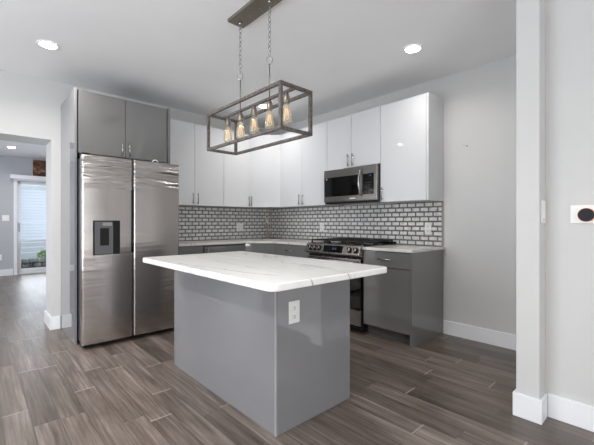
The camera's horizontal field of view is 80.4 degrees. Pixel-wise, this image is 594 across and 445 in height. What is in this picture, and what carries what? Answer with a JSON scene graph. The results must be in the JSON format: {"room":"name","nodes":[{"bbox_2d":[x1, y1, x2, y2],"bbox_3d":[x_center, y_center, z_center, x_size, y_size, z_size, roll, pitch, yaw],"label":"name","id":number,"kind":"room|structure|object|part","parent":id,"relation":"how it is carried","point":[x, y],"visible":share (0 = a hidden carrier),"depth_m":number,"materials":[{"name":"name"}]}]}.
{"room":"kitchen","nodes":[
{"label":"kitchen","id":0,"kind":"room"},
{"bbox_2d":[0,155,45,274],"bbox_3d":[-6.312,-0.150,7.679,6.095,2.600,0.150,0,0,-43],"label":"wall","id":1,"kind":"structure","parent":0,"point":[9,165],"depth_m":7.62,"materials":[{"name":"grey paint"}]},
{"bbox_2d":[2,215,8,220],"bbox_3d":[-6.290,-0.097,7.591,0.120,0.125,0.009,0,0,-43],"label":"light switch","id":2,"kind":"object","parent":1,"relation":"attached to","point":[4,217],"visible":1,"depth_m":7.59,"materials":[{"name":"white plastic"}]},
{"bbox_2d":[0,269,12,275],"bbox_3d":[-6.256,1.081,7.618,6.095,0.138,0.015,0,0,-43],"label":"baseboard","id":3,"kind":"structure","parent":1,"relation":"attached to","point":[6,272],"depth_m":7.59,"materials":[{"name":"white paint"}]},
{"bbox_2d":[10,174,45,180],"bbox_3d":[-5.515,-0.993,8.200,1.825,0.085,0.159,0,0,-43],"label":"valance","id":4,"kind":"object","parent":1,"relation":"attached to","point":[12,176],"visible":0.44,"depth_m":7.74,"materials":[{"name":"white paint"}]},
{"bbox_2d":[14,179,45,274],"bbox_3d":[-5.587,0.085,8.297,1.720,2.130,0.120,0,0,-43],"label":"door","id":5,"kind":"structure","parent":1,"relation":"in","point":[17,182],"depth_m":7.76,"materials":[{"name":"white paint"}]},
{"bbox_2d":[20,189,45,240],"bbox_3d":[-5.822,-0.150,7.992,0.760,1.200,0.016,0,0,-43],"label":"window blind","id":6,"kind":"object","parent":1,"relation":"attached to","point":[29,216],"visible":0.66,"depth_m":7.88,"materials":[{"name":"white paint"}]},
{"bbox_3d":[-5.822,0.393,7.992,0.760,0.025,0.016,0,0,-43],"label":"rail","id":7,"kind":"part","parent":6,"relation":"part of","materials":[{"name":"white paint"}]},
{"bbox_2d":[33,160,45,176],"bbox_3d":[-5.760,-1.224,8.060,0.475,0.372,0.034,0,0,-43],"label":"wall art","id":8,"kind":"object","parent":1,"relation":"attached to","point":[39,166],"visible":0.43,"depth_m":7.97,"materials":[{"name":"brown paint"}]},
{"bbox_2d":[0,140,45,158],"bbox_3d":[-4.648,-1.540,5.867,6.395,0.180,5.070,0,0,-43],"label":"ceiling","id":9,"kind":"structure","parent":0,"point":[27,150],"depth_m":7.08,"materials":[{"name":"paint"}]},
{"bbox_2d":[0,70,270,327],"bbox_3d":[-2.749,-0.182,3.911,6.245,2.665,0.380,0,0,-43],"label":"wall","id":10,"kind":"structure","parent":0,"point":[30,107],"depth_m":3.78,"materials":[{"name":"grey paint"}]},
{"bbox_2d":[44,310,59,329],"bbox_3d":[-2.734,1.081,3.925,0.095,0.138,0.410,0,0,-43],"label":"baseboard","id":11,"kind":"structure","parent":10,"relation":"attached to","point":[53,323],"depth_m":3.79,"materials":[{"name":"white paint"}]},
{"bbox_2d":[77,89,166,162],"bbox_3d":[-1.982,-0.963,3.854,0.867,0.605,0.738,0,0,-43],"label":"upper cabinet","id":12,"kind":"object","parent":10,"relation":"attached to","point":[107,126],"visible":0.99,"depth_m":3.57,"materials":[{"name":"grey laminate"}]},
{"bbox_3d":[-1.921,-0.961,3.470,0.414,0.597,0.019,0,0,-43],"label":"door","id":13,"kind":"part","parent":12,"relation":"part of","materials":[{"name":"grey paint"}]},
{"bbox_3d":[-1.608,-0.961,3.757,0.426,0.597,0.019,0,0,-43],"label":"door","id":14,"kind":"part","parent":12,"relation":"part of","materials":[{"name":"grey paint"}]},
{"bbox_2d":[170,119,223,206],"bbox_3d":[-1.428,-0.745,4.614,0.890,1.050,0.366,0,0,-43],"label":"upper cabinet","id":15,"kind":"object","parent":10,"relation":"attached to","point":[201,171],"visible":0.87,"depth_m":4.54,"materials":[{"name":"white laminate"}]},
{"bbox_3d":[-1.475,-0.745,4.383,0.415,1.045,0.019,0,0,-43],"label":"door","id":16,"kind":"part","parent":15,"relation":"part of","materials":[{"name":"white paint"}]},
{"bbox_3d":[-1.163,-0.745,4.670,0.421,1.045,0.019,0,0,-43],"label":"door","id":17,"kind":"part","parent":15,"relation":"part of","materials":[{"name":"white paint"}]},
{"bbox_2d":[179,206,269,240],"bbox_3d":[-1.163,0.015,5.103,1.969,0.468,0.010,0,0,-43],"label":"backsplash","id":18,"kind":"structure","parent":10,"relation":"attached to","point":[195,223],"depth_m":5.14,"materials":[{"name":"tile"}]},
{"bbox_2d":[237,223,242,230],"bbox_3d":[-0.868,0.069,5.361,0.118,0.118,0.008,0,0,-43],"label":"power outlet","id":19,"kind":"object","parent":18,"relation":"attached to","point":[239,225],"visible":1,"depth_m":5.36,"materials":[{"name":"white plastic"}]},
{"bbox_2d":[221,130,249,207],"bbox_3d":[-0.938,-0.745,5.064,0.437,1.050,0.366,0,0,-43],"label":"upper cabinet","id":20,"kind":"object","parent":10,"relation":"attached to","point":[236,167],"visible":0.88,"depth_m":4.96,"materials":[{"name":"white laminate"}]},
{"bbox_2d":[248,135,284,208],"bbox_3d":[-0.454,-0.745,5.323,0.649,1.050,0.640,0,0,-43],"label":"upper cabinet","id":21,"kind":"object","parent":10,"relation":"attached to","point":[265,162],"visible":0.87,"depth_m":5.09,"materials":[{"name":"white laminate"}]},
{"bbox_2d":[0,0,515,128],"bbox_3d":[-0.199,-1.575,1.026,6.395,0.120,8.080,0,0,-43],"label":"ceiling","id":22,"kind":"structure","parent":0,"point":[183,55],"depth_m":2.99,"materials":[{"name":"paint"}]},
{"bbox_2d":[37,40,58,49],"bbox_3d":[-2.119,-1.510,2.992,0.156,0.008,0.156,0,0,-43],"label":"recessed light","id":23,"kind":"object","parent":22,"relation":"in","point":[46,44],"visible":1,"depth_m":2.98,"materials":[{"name":"white paint"}]},
{"bbox_2d":[39,42,56,48],"bbox_3d":[-2.119,-1.512,2.992,0.124,0.004,0.124,0,0,-43],"label":"diffuser","id":24,"kind":"object","parent":23,"relation":"attached to","point":[48,45],"depth_m":3.00,"materials":[{"name":"white plastic"}]},
{"bbox_2d":[207,0,312,154],"bbox_3d":[-0.299,-1.033,2.476,0.266,0.962,0.886,0,0,-43],"label":"pendant light","id":25,"kind":"object","parent":22,"relation":"hanging from","point":[253,9],"visible":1,"depth_m":2.41,"materials":[{"name":"metal"}]},
{"bbox_2d":[225,117,230,125],"bbox_3d":[-0.538,-0.785,2.736,0.044,0.067,0.044,0,0,-43],"label":"socket","id":26,"kind":"object","parent":25,"relation":"attached to","point":[227,122],"depth_m":2.72,"materials":[{"name":"silver metal"}]},
{"bbox_3d":[-0.538,-0.686,2.736,0.065,0.132,0.065,0,0,-43],"label":"bulb","id":27,"kind":"part","parent":25,"relation":"part of","materials":[{"name":"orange glass"}]},
{"bbox_2d":[237,112,242,120],"bbox_3d":[-0.420,-0.785,2.608,0.044,0.067,0.044,0,0,-43],"label":"socket","id":28,"kind":"object","parent":25,"relation":"attached to","point":[240,116],"depth_m":2.59,"materials":[{"name":"silver metal"}]},
{"bbox_3d":[-0.421,-1.297,2.608,0.022,0.380,0.022,0,0,-43],"label":"chain","id":29,"kind":"part","parent":25,"relation":"part of","materials":[{"name":"silver metal"}]},
{"bbox_3d":[-0.420,-0.686,2.608,0.065,0.132,0.065,0,0,-43],"label":"bulb","id":30,"kind":"part","parent":25,"relation":"part of","materials":[{"name":"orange glass"}]},
{"bbox_2d":[251,106,256,116],"bbox_3d":[-0.302,-0.785,2.479,0.044,0.067,0.044,0,0,-43],"label":"socket","id":31,"kind":"object","parent":25,"relation":"attached to","point":[253,111],"depth_m":2.47,"materials":[{"name":"silver metal"}]},
{"bbox_3d":[-0.302,-0.686,2.479,0.065,0.132,0.065,0,0,-43],"label":"bulb","id":32,"kind":"part","parent":25,"relation":"part of","materials":[{"name":"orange glass"}]},
{"bbox_2d":[266,100,272,109],"bbox_3d":[-0.184,-0.785,2.351,0.044,0.067,0.044,0,0,-43],"label":"socket","id":33,"kind":"object","parent":25,"relation":"attached to","point":[269,105],"depth_m":2.33,"materials":[{"name":"silver metal"}]},
{"bbox_3d":[-0.184,-1.297,2.350,0.022,0.380,0.022,0,0,-43],"label":"chain","id":34,"kind":"part","parent":25,"relation":"part of","materials":[{"name":"silver metal"}]},
{"bbox_3d":[-0.184,-0.686,2.351,0.065,0.132,0.065,0,0,-43],"label":"bulb","id":35,"kind":"part","parent":25,"relation":"part of","materials":[{"name":"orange glass"}]},
{"bbox_2d":[283,92,289,104],"bbox_3d":[-0.066,-0.785,2.222,0.044,0.067,0.044,0,0,-43],"label":"socket","id":36,"kind":"object","parent":25,"relation":"attached to","point":[286,98],"depth_m":2.21,"materials":[{"name":"silver metal"}]},
{"bbox_3d":[-0.066,-0.686,2.222,0.065,0.132,0.065,0,0,-43],"label":"bulb","id":37,"kind":"part","parent":25,"relation":"part of","materials":[{"name":"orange glass"}]},
{"bbox_2d":[404,44,421,52],"bbox_3d":[1.010,-1.510,3.060,0.156,0.008,0.156,0,0,-43],"label":"recessed light","id":38,"kind":"object","parent":22,"relation":"in","point":[413,48],"visible":1,"depth_m":3.05,"materials":[{"name":"white paint"}]},
{"bbox_2d":[406,46,419,51],"bbox_3d":[1.010,-1.512,3.060,0.124,0.004,0.124,0,0,-43],"label":"diffuser","id":39,"kind":"object","parent":38,"relation":"attached to","point":[408,48],"depth_m":3.05,"materials":[{"name":"white plastic"}]},
{"bbox_2d":[0,272,593,444],"bbox_3d":[-1.914,1.190,2.892,6.395,0.080,13.150,0,0,-43],"label":"floor","id":40,"kind":"structure","parent":0,"point":[445,389],"depth_m":2.27,"materials":[{"name":"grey wood"}]},
{"bbox_2d":[61,87,76,344],"bbox_3d":[-2.320,-0.060,3.565,0.020,2.420,0.710,0,0,-43],"label":"panel","id":41,"kind":"object","parent":40,"relation":"on","point":[69,106],"visible":1,"depth_m":3.47,"materials":[{"name":"grey paint"}]},
{"bbox_2d":[77,152,178,347],"bbox_3d":[-1.881,0.253,3.761,0.904,1.795,0.915,0,0,-43],"label":"refrigerator","id":42,"kind":"object","parent":40,"relation":"on","point":[128,210],"visible":0.92,"depth_m":3.36,"materials":[{"name":"grey metal"}]},
{"bbox_3d":[-1.780,0.141,3.243,0.153,0.298,0.002,0,0,-43],"label":"dispenser panel","id":43,"kind":"part","parent":42,"relation":"part of","materials":[{"name":"grey plastic"}]},
{"bbox_3d":[-1.784,0.246,3.303,0.427,1.717,0.078,0,0,-43],"label":"freezer door","id":44,"kind":"part","parent":42,"relation":"part of","materials":[{"name":"silver metal"}]},
{"bbox_3d":[-1.626,0.691,3.458,0.011,0.799,0.043,0,0,-43],"label":"post","id":45,"kind":"part","parent":42,"relation":"part of","materials":[{"name":"silver metal"}]},
{"bbox_3d":[-1.621,-0.015,3.451,0.012,0.610,0.064,0,0,-43],"label":"pocket handle","id":46,"kind":"part","parent":42,"relation":"part of","materials":[{"name":"silver metal"}]},
{"bbox_3d":[-1.446,0.246,3.614,0.463,1.717,0.078,0,0,-43],"label":"fridge door","id":47,"kind":"part","parent":42,"relation":"part of","materials":[{"name":"silver metal"}]},
{"bbox_2d":[166,108,169,163],"bbox_3d":[-1.663,-0.060,4.169,0.028,2.420,0.710,0,0,-43],"label":"panel","id":48,"kind":"object","parent":40,"relation":"on","point":[168,109],"visible":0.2,"depth_m":3.90,"materials":[{"name":"grey paint"}]},
{"bbox_2d":[179,245,202,254],"bbox_3d":[-1.502,0.715,4.349,0.450,0.870,0.656,0,0,-43],"label":"base cabinet","id":49,"kind":"object","parent":40,"relation":"on","point":[183,250],"visible":0.14,"depth_m":4.17,"materials":[{"name":"grey laminate"}]},
{"bbox_2d":[203,243,245,252],"bbox_3d":[-1.108,0.715,4.711,0.612,0.870,0.656,0,0,-43],"label":"dishwasher","id":50,"kind":"object","parent":40,"relation":"on","point":[224,247],"visible":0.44,"depth_m":4.48,"materials":[{"name":"grey metal"}]},
{"bbox_2d":[245,243,274,253],"bbox_3d":[-0.468,0.715,5.138,0.920,0.870,0.895,0,0,-43],"label":"base cabinet","id":51,"kind":"object","parent":40,"relation":"on","point":[267,248],"visible":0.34,"depth_m":4.69,"materials":[{"name":"grey laminate"}]},
{"bbox_2d":[179,238,322,246],"bbox_3d":[-0.636,0.264,4.538,1.981,0.028,1.552,0,0,-43],"label":"countertop","id":52,"kind":"structure","parent":51,"relation":"on","point":[304,242],"depth_m":4.62,"materials":[{"name":"white stone"}]},
{"bbox_2d":[265,214,275,238],"bbox_3d":[-0.433,0.061,5.223,0.132,0.376,0.213,0,0,38],"label":"faucet","id":53,"kind":"object","parent":52,"relation":"on","point":[266,217],"visible":0.99,"depth_m":5.25,"materials":[{"name":"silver metal"}]},
{"bbox_3d":[-0.446,0.012,5.195,0.023,0.277,0.173,0,0,2],"label":"spout","id":54,"kind":"part","parent":53,"relation":"part of","materials":[{"name":"silver metal"}]},
{"bbox_2d":[174,270,349,436],"bbox_3d":[-0.309,0.725,2.585,0.658,0.850,1.300,0,0,-43],"label":"kitchen island","id":55,"kind":"object","parent":40,"relation":"on","point":[239,342],"visible":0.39,"depth_m":2.13,"materials":[{"name":"grey laminate"}]},
{"bbox_3d":[-0.550,0.725,2.374,0.018,0.850,1.286,0,0,-43],"label":"panel","id":56,"kind":"part","parent":55,"relation":"part of","materials":[{"name":"grey paint"}]},
{"bbox_2d":[143,251,386,291],"bbox_3d":[-0.312,0.281,2.377,0.902,0.035,1.587,0,0,-43],"label":"island countertop","id":57,"kind":"structure","parent":55,"relation":"on","point":[260,271],"depth_m":2.04,"materials":[{"name":"white stone"}]},
{"bbox_2d":[289,300,299,323],"bbox_3d":[-0.015,0.501,1.967,0.080,0.124,0.008,0,0,-43],"label":"power outlet","id":58,"kind":"object","parent":55,"relation":"attached to","point":[294,306],"visible":1,"depth_m":1.97,"materials":[{"name":"white plastic"}]},
{"bbox_3d":[0.116,0.725,2.103,0.613,0.850,0.014,0,0,-43],"label":"panel","id":59,"kind":"part","parent":55,"relation":"part of","materials":[{"name":"grey paint"}]},
{"bbox_2d":[274,244,309,257],"bbox_3d":[0.143,0.715,4.650,0.680,0.870,0.662,0,0,-43],"label":"base cabinet","id":60,"kind":"object","parent":40,"relation":"on","point":[279,249],"visible":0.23,"depth_m":4.43,"materials":[{"name":"grey laminate"}]},
{"bbox_2d":[305,238,395,331],"bbox_3d":[0.608,0.672,4.086,0.735,0.955,0.786,0,0,-43],"label":"gas range","id":61,"kind":"object","parent":40,"relation":"on","point":[349,250],"visible":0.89,"depth_m":3.73,"materials":[{"name":"silver metal"}]},
{"bbox_3d":[0.372,0.415,3.869,0.057,0.024,0.660,0,0,-43],"label":"handle","id":62,"kind":"part","parent":61,"relation":"part of","materials":[{"name":"silver metal"}]},
{"bbox_3d":[0.391,0.298,3.886,0.077,0.132,0.786,0,0,-43],"label":"control panel","id":63,"kind":"part","parent":61,"relation":"part of","materials":[{"name":"silver metal"}]},
{"bbox_3d":[0.408,0.995,3.902,0.026,0.160,0.762,0,0,-43],"label":"storage drawer","id":64,"kind":"part","parent":61,"relation":"part of","materials":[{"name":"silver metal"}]},
{"bbox_3d":[0.407,0.645,3.901,0.029,0.520,0.762,0,0,-43],"label":"oven door","id":65,"kind":"part","parent":61,"relation":"part of","materials":[{"name":"black glass"}]},
{"bbox_2d":[319,241,395,246],"bbox_3d":[0.649,0.245,4.124,0.623,0.020,0.786,0,0,-43],"label":"cooktop","id":66,"kind":"object","parent":61,"relation":"in","point":[379,243],"depth_m":3.93,"materials":[{"name":"black metal"}]},
{"bbox_2d":[364,250,442,347],"bbox_3d":[1.091,0.715,3.619,0.680,0.870,0.543,0,0,-43],"label":"base cabinet","id":67,"kind":"object","parent":40,"relation":"on","point":[404,304],"visible":0.84,"depth_m":3.40,"materials":[{"name":"grey laminate"}]},
{"bbox_3d":[0.866,0.360,3.427,0.019,0.152,0.517,0,0,-43],"label":"drawer","id":68,"kind":"part","parent":67,"relation":"part of","materials":[{"name":"grey paint"}]},
{"bbox_3d":[0.866,0.742,3.427,0.019,0.592,0.517,0,0,-43],"label":"door","id":69,"kind":"part","parent":67,"relation":"part of","materials":[{"name":"grey paint"}]},
{"bbox_2d":[362,244,444,252],"bbox_3d":[1.101,0.264,3.618,0.668,0.028,0.558,0,0,-43],"label":"countertop","id":70,"kind":"structure","parent":67,"relation":"on","point":[396,247],"depth_m":3.51,"materials":[{"name":"white stone"}]},
{"bbox_3d":[1.274,0.715,3.433,0.629,0.870,0.021,0,0,-43],"label":"panel","id":71,"kind":"part","parent":67,"relation":"part of","materials":[{"name":"grey paint"}]},
{"bbox_2d":[271,54,515,334],"bbox_3d":[0.939,-0.182,4.402,0.150,2.665,3.889,0,0,-43],"label":"wall","id":72,"kind":"structure","parent":0,"point":[479,253],"depth_m":3.40,"materials":[{"name":"grey paint"}]},
{"bbox_2d":[280,122,343,207],"bbox_3d":[0.174,-0.745,4.849,0.366,1.050,0.922,0,0,-43],"label":"upper cabinet","id":73,"kind":"object","parent":72,"relation":"attached to","point":[303,162],"visible":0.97,"depth_m":4.72,"materials":[{"name":"white laminate"}]},
{"bbox_3d":[-0.085,-0.745,4.926,0.019,1.045,0.457,0,0,-43],"label":"door","id":74,"kind":"part","parent":73,"relation":"part of","materials":[{"name":"white paint"}]},
{"bbox_3d":[0.228,-0.745,4.586,0.019,1.045,0.456,0,0,-43],"label":"door","id":75,"kind":"part","parent":73,"relation":"part of","materials":[{"name":"white paint"}]},
{"bbox_2d":[327,106,380,170],"bbox_3d":[0.751,-0.958,4.221,0.366,0.625,0.783,0,0,-43],"label":"upper cabinet","id":76,"kind":"object","parent":72,"relation":"attached to","point":[353,140],"visible":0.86,"depth_m":4.08,"materials":[{"name":"white laminate"}]},
{"bbox_3d":[0.514,-0.958,4.275,0.019,0.620,0.377,0,0,-43],"label":"door","id":77,"kind":"part","parent":76,"relation":"part of","materials":[{"name":"white paint"}]},
{"bbox_2d":[324,163,382,204],"bbox_3d":[0.717,-0.431,4.189,0.442,0.414,0.776,0,0,-43],"label":"microwave","id":78,"kind":"object","parent":76,"relation":"attached to","point":[358,184],"visible":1,"depth_m":4.03,"materials":[{"name":"silver metal"}]},
{"bbox_3d":[0.698,-0.453,3.925,0.057,0.308,0.022,0,0,-43],"label":"handle","id":79,"kind":"part","parent":78,"relation":"part of","materials":[{"name":"silver metal"}]},
{"bbox_3d":[0.783,-0.428,3.875,0.002,0.230,0.149,0,0,-43],"label":"control panel","id":80,"kind":"part","parent":78,"relation":"part of","materials":[{"name":"black glass"}]},
{"bbox_3d":[0.779,-0.958,3.986,0.019,0.620,0.397,0,0,-43],"label":"door","id":81,"kind":"part","parent":76,"relation":"part of","materials":[{"name":"white paint"}]},
{"bbox_2d":[271,201,441,245],"bbox_3d":[0.543,0.015,4.713,0.010,0.468,2.870,0,0,-43],"label":"backsplash","id":82,"kind":"structure","parent":72,"relation":"attached to","point":[402,223],"depth_m":4.37,"materials":[{"name":"tile"}]},
{"bbox_2d":[320,223,323,230],"bbox_3d":[0.346,0.065,4.915,0.008,0.120,0.074,0,0,-43],"label":"power outlet","id":83,"kind":"object","parent":82,"relation":"attached to","point":[321,224],"visible":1,"depth_m":4.91,"materials":[{"name":"white plastic"}]},
{"bbox_2d":[425,223,430,233],"bbox_3d":[1.403,0.065,3.765,0.008,0.118,0.074,0,0,-43],"label":"power outlet","id":84,"kind":"object","parent":82,"relation":"attached to","point":[427,225],"visible":1,"depth_m":3.76,"materials":[{"name":"white plastic"}]},
{"bbox_2d":[381,92,443,202],"bbox_3d":[1.204,-0.745,3.728,0.366,1.050,0.551,0,0,-43],"label":"upper cabinet","id":85,"kind":"object","parent":72,"relation":"attached to","point":[403,122],"depth_m":3.58,"materials":[{"name":"white laminate"}]},
{"bbox_3d":[1.397,-0.745,3.544,0.331,1.050,0.020,0,0,-43],"label":"cabinet end panel","id":86,"kind":"part","parent":85,"relation":"part of","materials":[{"name":"grey laminate"}]},
{"bbox_2d":[442,201,443,246],"bbox_3d":[1.519,0.015,3.651,0.010,0.468,0.012,0,0,-43],"label":"trim","id":87,"kind":"structure","parent":72,"relation":"attached to","point":[442,201],"depth_m":3.64,"materials":[{"name":"silver metal"}]},
{"bbox_2d":[444,320,515,349],"bbox_3d":[1.858,1.081,3.280,0.015,0.138,0.994,0,0,-43],"label":"baseboard","id":88,"kind":"structure","parent":72,"relation":"attached to","point":[492,337],"depth_m":3.37,"materials":[{"name":"white paint"}]},
{"bbox_2d":[516,0,544,398],"bbox_3d":[1.849,-0.182,2.517,1.360,2.665,0.118,0,0,-43],"label":"wall partition","id":89,"kind":"structure","parent":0,"point":[530,14],"depth_m":2.06,"materials":[{"name":"grey paint"}]},
{"bbox_2d":[513,389,547,424],"bbox_3d":[1.783,1.081,2.456,1.210,0.138,0.148,0,0,-43],"label":"baseboard","id":90,"kind":"structure","parent":89,"relation":"attached to","point":[535,410],"depth_m":2.04,"materials":[{"name":"white paint"}]},
{"bbox_2d":[541,200,545,222],"bbox_3d":[1.444,-0.062,2.058,0.082,0.132,0.009,0,0,-43],"label":"light switch","id":91,"kind":"object","parent":89,"relation":"attached to","point":[543,203],"visible":1,"depth_m":2.04,"materials":[{"name":"white plastic"}]},
{"bbox_2d":[545,0,593,405],"bbox_3d":[2.727,-0.182,0.838,0.120,2.665,3.543,0,0,-43],"label":"wall","id":92,"kind":"structure","parent":0,"point":[569,24],"depth_m":2.02,"materials":[{"name":"grey paint"}]},
{"bbox_2d":[548,393,593,431],"bbox_3d":[2.683,1.081,0.786,0.015,0.138,3.528,0,0,-43],"label":"baseboard","id":93,"kind":"structure","parent":92,"relation":"attached to","point":[569,411],"depth_m":2.00,"materials":[{"name":"white paint"}]},
{"bbox_2d":[570,205,593,222],"bbox_3d":[1.613,-0.047,1.939,0.031,0.102,0.173,0,0,-43],"label":"thermostat","id":94,"kind":"object","parent":92,"relation":"attached to","point":[578,213],"visible":1,"depth_m":1.96,"materials":[{"name":"white plastic"}]},
{"label":"outside","id":95,"kind":"structure","parent":0,"visible":0},
{"bbox_3d":[-7.695,1.225,10.591,9.000,0.090,5.990,0,0,-43],"label":"ground","id":96,"kind":"structure","parent":95,"visible":0},
{"bbox_2d":[21,185,45,259],"bbox_3d":[-7.340,-0.465,10.944,8.000,3.290,0.050,0,0,-43],"label":"fence","id":97,"kind":"object","parent":96,"relation":"on","point":[36,246],"visible":0.02,"depth_m":10.45,"materials":[{"name":"white"}]},
{"bbox_2d":[21,257,45,267],"bbox_3d":[-6.577,1.063,9.714,3.260,0.234,0.395,0,0,-43],"label":"stone border","id":98,"kind":"object","parent":96,"relation":"on","point":[39,261],"visible":0.2,"depth_m":9.24,"materials":[{"name":"grey stone"}]},
{"bbox_2d":[37,250,45,257],"bbox_3d":[-6.951,0.937,10.119,0.898,0.496,0.567,0,0,-43],"label":"shrub","id":99,"kind":"object","parent":96,"relation":"on","point":[43,251],"visible":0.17,"depth_m":9.86,"materials":[{"name":"green plant"}]}
]}

